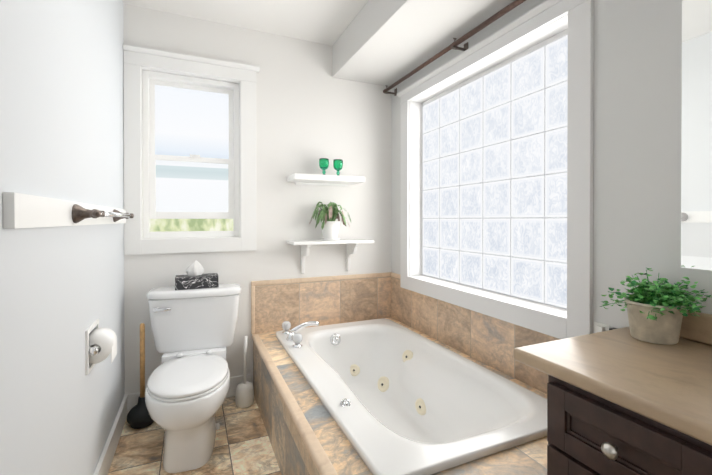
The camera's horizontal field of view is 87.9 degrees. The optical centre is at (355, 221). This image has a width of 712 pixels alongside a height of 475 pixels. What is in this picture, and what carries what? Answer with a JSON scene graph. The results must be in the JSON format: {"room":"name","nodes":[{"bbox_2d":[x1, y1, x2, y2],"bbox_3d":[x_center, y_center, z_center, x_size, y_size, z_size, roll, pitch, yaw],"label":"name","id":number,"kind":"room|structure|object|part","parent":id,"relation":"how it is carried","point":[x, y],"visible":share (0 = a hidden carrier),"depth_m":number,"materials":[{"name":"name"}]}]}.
{"room":"bathroom","nodes":[
{"label":"bathroom","id":0,"kind":"room"},
{"bbox_2d":[0,0,124,474],"bbox_3d":[-0.627,-0.056,0.322,0.160,2.370,4.190,0,0,-24],"label":"wall","id":1,"kind":"structure","parent":0,"point":[61,113],"depth_m":1.10,"materials":[{"name":"white paint"}]},
{"bbox_2d":[3,192,133,228],"bbox_3d":[-0.976,-0.027,1.436,0.098,0.076,1.410,0,0,-24],"label":"towel rail","id":2,"kind":"object","parent":1,"relation":"attached to","point":[20,210],"visible":1,"depth_m":0.98,"materials":[{"name":"white wood"}]},
{"bbox_2d":[85,319,116,374],"bbox_3d":[-1.026,0.482,1.438,0.144,0.162,0.180,0,0,-24],"label":"paper holder","id":3,"kind":"object","parent":1,"relation":"attached to","point":[100,344],"visible":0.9,"depth_m":1.41,"materials":[{"name":"white plastic"}]},
{"bbox_2d":[93,374,250,474],"bbox_3d":[-0.514,1.062,1.144,0.705,0.125,2.474,0,0,-24],"label":"baseboard","id":4,"kind":"structure","parent":1,"relation":"attached to","point":[129,402],"depth_m":1.90,"materials":[{"name":"white wood"}]},
{"bbox_2d":[108,396,281,474],"bbox_3d":[0.249,1.177,0.714,2.075,0.100,4.190,0,0,-24],"label":"floor","id":5,"kind":"structure","parent":0,"point":[242,446],"depth_m":1.82,"materials":[{"name":"tile"}]},
{"bbox_2d":[127,323,153,428],"bbox_3d":[-1.182,0.840,2.044,0.152,0.558,0.152,0,0,-24],"label":"plunger","id":6,"kind":"object","parent":5,"relation":"on","point":[138,416],"visible":0.81,"depth_m":2.02,"materials":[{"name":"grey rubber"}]},
{"bbox_2d":[145,284,240,472],"bbox_3d":[-0.836,0.753,1.941,0.505,0.735,0.721,0,0,-24],"label":"toilet","id":7,"kind":"object","parent":5,"relation":"on","point":[188,381],"visible":0.98,"depth_m":1.88,"materials":[{"name":"white ceramic"}]},
{"bbox_2d":[175,260,217,289],"bbox_3d":[-0.932,0.304,2.167,0.228,0.158,0.120,0,0,-24],"label":"tissue box","id":8,"kind":"object","parent":7,"relation":"on","point":[195,277],"visible":1,"depth_m":2.13,"materials":[{"name":"black paper"}]},
{"bbox_2d":[235,336,253,407],"bbox_3d":[-0.681,0.911,2.259,0.110,0.414,0.110,0,0,-24],"label":"toilet brush","id":9,"kind":"object","parent":5,"relation":"on","point":[244,396],"visible":1,"depth_m":2.23,"materials":[{"name":"white plastic"}]},
{"bbox_2d":[253,317,547,474],"bbox_3d":[0.157,0.929,1.803,1.025,0.385,1.780,0,0,-24],"label":"surround","id":10,"kind":"object","parent":5,"relation":"on","point":[291,453],"visible":0.33,"depth_m":1.43,"materials":[{"name":"tile"}]},
{"bbox_2d":[252,334,337,474],"bbox_3d":[-0.301,0.751,1.601,0.044,0.033,1.780,0,0,-24],"label":"trim","id":11,"kind":"structure","parent":10,"relation":"attached to","point":[320,458],"depth_m":1.39,"materials":[{"name":"tile"}]},
{"bbox_2d":[276,318,546,474],"bbox_3d":[0.151,0.842,1.866,0.825,0.477,1.500,0,0,-24],"label":"bathtub","id":12,"kind":"object","parent":10,"relation":"in","point":[395,398],"visible":0.94,"depth_m":1.80,"materials":[{"name":"white ceramic"}]},
{"bbox_2d":[547,375,662,474],"bbox_3d":[0.829,0.762,0.889,0.549,0.728,0.427,0,0,-24],"label":"base cabinet","id":13,"kind":"object","parent":5,"relation":"on","point":[588,433],"depth_m":0.85,"materials":[{"name":"brown wood"}]},
{"bbox_2d":[663,425,711,474],"bbox_3d":[0.982,0.763,0.543,0.549,0.728,0.600,0,0,-24],"label":"base cabinet","id":14,"kind":"object","parent":5,"relation":"on","point":[683,454],"depth_m":0.70,"materials":[{"name":"brown wood"}]},
{"bbox_2d":[513,310,711,444],"bbox_3d":[1.135,0.337,0.185,0.556,0.126,2.154,0,0,-24],"label":"countertop","id":15,"kind":"structure","parent":14,"relation":"on","point":[670,386],"depth_m":0.91,"materials":[{"name":"stone"}]},
{"bbox_2d":[600,268,711,344],"bbox_3d":[0.888,0.251,1.112,0.214,0.216,0.254,0,0,-24],"label":"plant","id":16,"kind":"object","parent":15,"relation":"on","point":[656,313],"visible":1,"depth_m":1.09,"materials":[{"name":"green plant"}]},
{"bbox_2d":[122,0,367,45],"bbox_3d":[0.249,-1.293,0.702,2.075,0.100,4.190,0,0,-24],"label":"ceiling","id":17,"kind":"structure","parent":0,"point":[326,22],"depth_m":2.22,"materials":[{"name":"white paint"}]},
{"bbox_2d":[123,4,390,393],"bbox_3d":[-0.490,-0.068,2.584,1.915,2.370,0.160,0,0,-24],"label":"wall","id":18,"kind":"structure","parent":0,"point":[311,111],"depth_m":2.50,"materials":[{"name":"white paint"}]},
{"bbox_2d":[123,44,259,254],"bbox_3d":[-1.000,-0.408,2.311,0.758,1.194,0.156,0,0,-24],"label":"window","id":19,"kind":"structure","parent":18,"relation":"in","point":[190,147],"depth_m":2.31,"materials":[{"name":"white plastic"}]},
{"bbox_2d":[255,276,390,333],"bbox_3d":[-0.210,0.575,2.618,0.990,0.315,0.010,0,0,-24],"label":"tile backsplash","id":20,"kind":"structure","parent":18,"relation":"attached to","point":[329,302],"depth_m":2.60,"materials":[{"name":"beige tile"}]},
{"bbox_2d":[251,272,399,333],"bbox_3d":[-0.174,0.560,2.550,1.047,0.345,0.164,0,0,-24],"label":"trim","id":21,"kind":"structure","parent":18,"relation":"attached to","point":[296,280],"depth_m":2.53,"materials":[{"name":"stone"}]},
{"bbox_2d":[287,173,364,185],"bbox_3d":[-0.203,-0.280,2.513,0.489,0.052,0.200,0,0,-24],"label":"shelf","id":22,"kind":"object","parent":18,"relation":"attached to","point":[315,179],"visible":1,"depth_m":2.46,"materials":[{"name":"white wood"}]},
{"bbox_2d":[319,158,328,174],"bbox_3d":[-0.217,-0.366,2.501,0.068,0.118,0.068,0,0,-24],"label":"goblet","id":23,"kind":"object","parent":22,"relation":"on","point":[323,164],"visible":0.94,"depth_m":2.48,"materials":[{"name":"green glass"}]},
{"bbox_2d":[333,159,342,175],"bbox_3d":[-0.123,-0.366,2.542,0.068,0.118,0.068,0,0,-24],"label":"goblet","id":24,"kind":"object","parent":22,"relation":"on","point":[338,165],"visible":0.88,"depth_m":2.52,"materials":[{"name":"green glass"}]},
{"bbox_2d":[287,239,373,273],"bbox_3d":[-0.172,0.245,2.534,0.567,0.234,0.190,0,0,-24],"label":"shelf","id":25,"kind":"object","parent":18,"relation":"attached to","point":[351,246],"visible":1,"depth_m":2.51,"materials":[{"name":"white wood"}]},
{"bbox_2d":[308,201,351,240],"bbox_3d":[-0.179,-0.005,2.529,0.296,0.264,0.296,0,0,-24],"label":"potted plant","id":26,"kind":"object","parent":25,"relation":"on","point":[329,223],"visible":1,"depth_m":2.48,"materials":[{"name":"green plant"}]},
{"bbox_2d":[332,0,514,86],"bbox_3d":[0.830,-1.131,0.959,0.485,0.226,3.870,0,0,-24],"label":"ceiling","id":27,"kind":"structure","parent":0,"point":[388,43],"depth_m":2.08,"materials":[{"name":"white paint"}]},
{"bbox_2d":[391,0,711,332],"bbox_3d":[1.158,-0.060,1.021,0.160,2.370,4.030,0,0,-24],"label":"wall","id":28,"kind":"structure","parent":0,"point":[637,143],"depth_m":1.28,"materials":[{"name":"white paint"}]},
{"bbox_2d":[391,276,559,393],"bbox_3d":[0.628,0.578,2.015,0.010,0.315,1.790,0,0,-24],"label":"tile backsplash","id":29,"kind":"structure","parent":28,"relation":"attached to","point":[493,342],"depth_m":2.00,"materials":[{"name":"beige tile"}]},
{"bbox_2d":[383,0,593,338],"bbox_3d":[0.704,-0.262,1.898,0.233,1.481,1.982,0,0,-24],"label":"window","id":30,"kind":"structure","parent":28,"relation":"in","point":[546,22],"depth_m":1.68,"materials":[{"name":"white wood"}]},
{"bbox_3d":[0.642,-0.971,1.867,0.098,0.063,1.982,0,0,-24],"label":"curtain rail","id":31,"kind":"part","parent":30,"relation":"part of","materials":[{"name":"brown metal"}]},
{"bbox_2d":[422,34,567,308],"bbox_3d":[0.717,-0.220,2.084,0.004,1.200,1.200,0,0,-24],"label":"glass block window","id":32,"kind":"structure","parent":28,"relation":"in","point":[494,180],"depth_m":1.95,"materials":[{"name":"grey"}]},
{"bbox_2d":[594,322,605,332],"bbox_3d":[0.907,0.406,1.369,0.020,0.055,0.055,0,0,-24],"label":"electrical outlet","id":33,"kind":"object","parent":28,"relation":"attached to","point":[599,327],"depth_m":1.37,"materials":[{"name":"white plastic"}]},
{"bbox_2d":[604,325,617,330],"bbox_3d":[0.921,0.397,1.321,0.026,0.030,0.015,0,0,-24],"label":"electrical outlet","id":34,"kind":"object","parent":28,"relation":"attached to","point":[606,327],"depth_m":1.35,"materials":[{"name":"white plastic"}]},
{"bbox_2d":[680,0,711,270],"bbox_3d":[1.368,-0.266,0.333,0.008,0.846,1.782,0,0,-24],"label":"wall mirror","id":35,"kind":"object","parent":28,"relation":"attached to","point":[696,142],"visible":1,"depth_m":1.11,"materials":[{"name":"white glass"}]},
{"label":"outside","id":36,"kind":"structure","parent":0,"visible":0},
{"bbox_2d":[150,219,232,237],"bbox_3d":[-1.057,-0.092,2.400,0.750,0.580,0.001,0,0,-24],"label":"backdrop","id":37,"kind":"structure","parent":36,"point":[191,225],"depth_m":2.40,"materials":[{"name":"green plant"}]}
]}

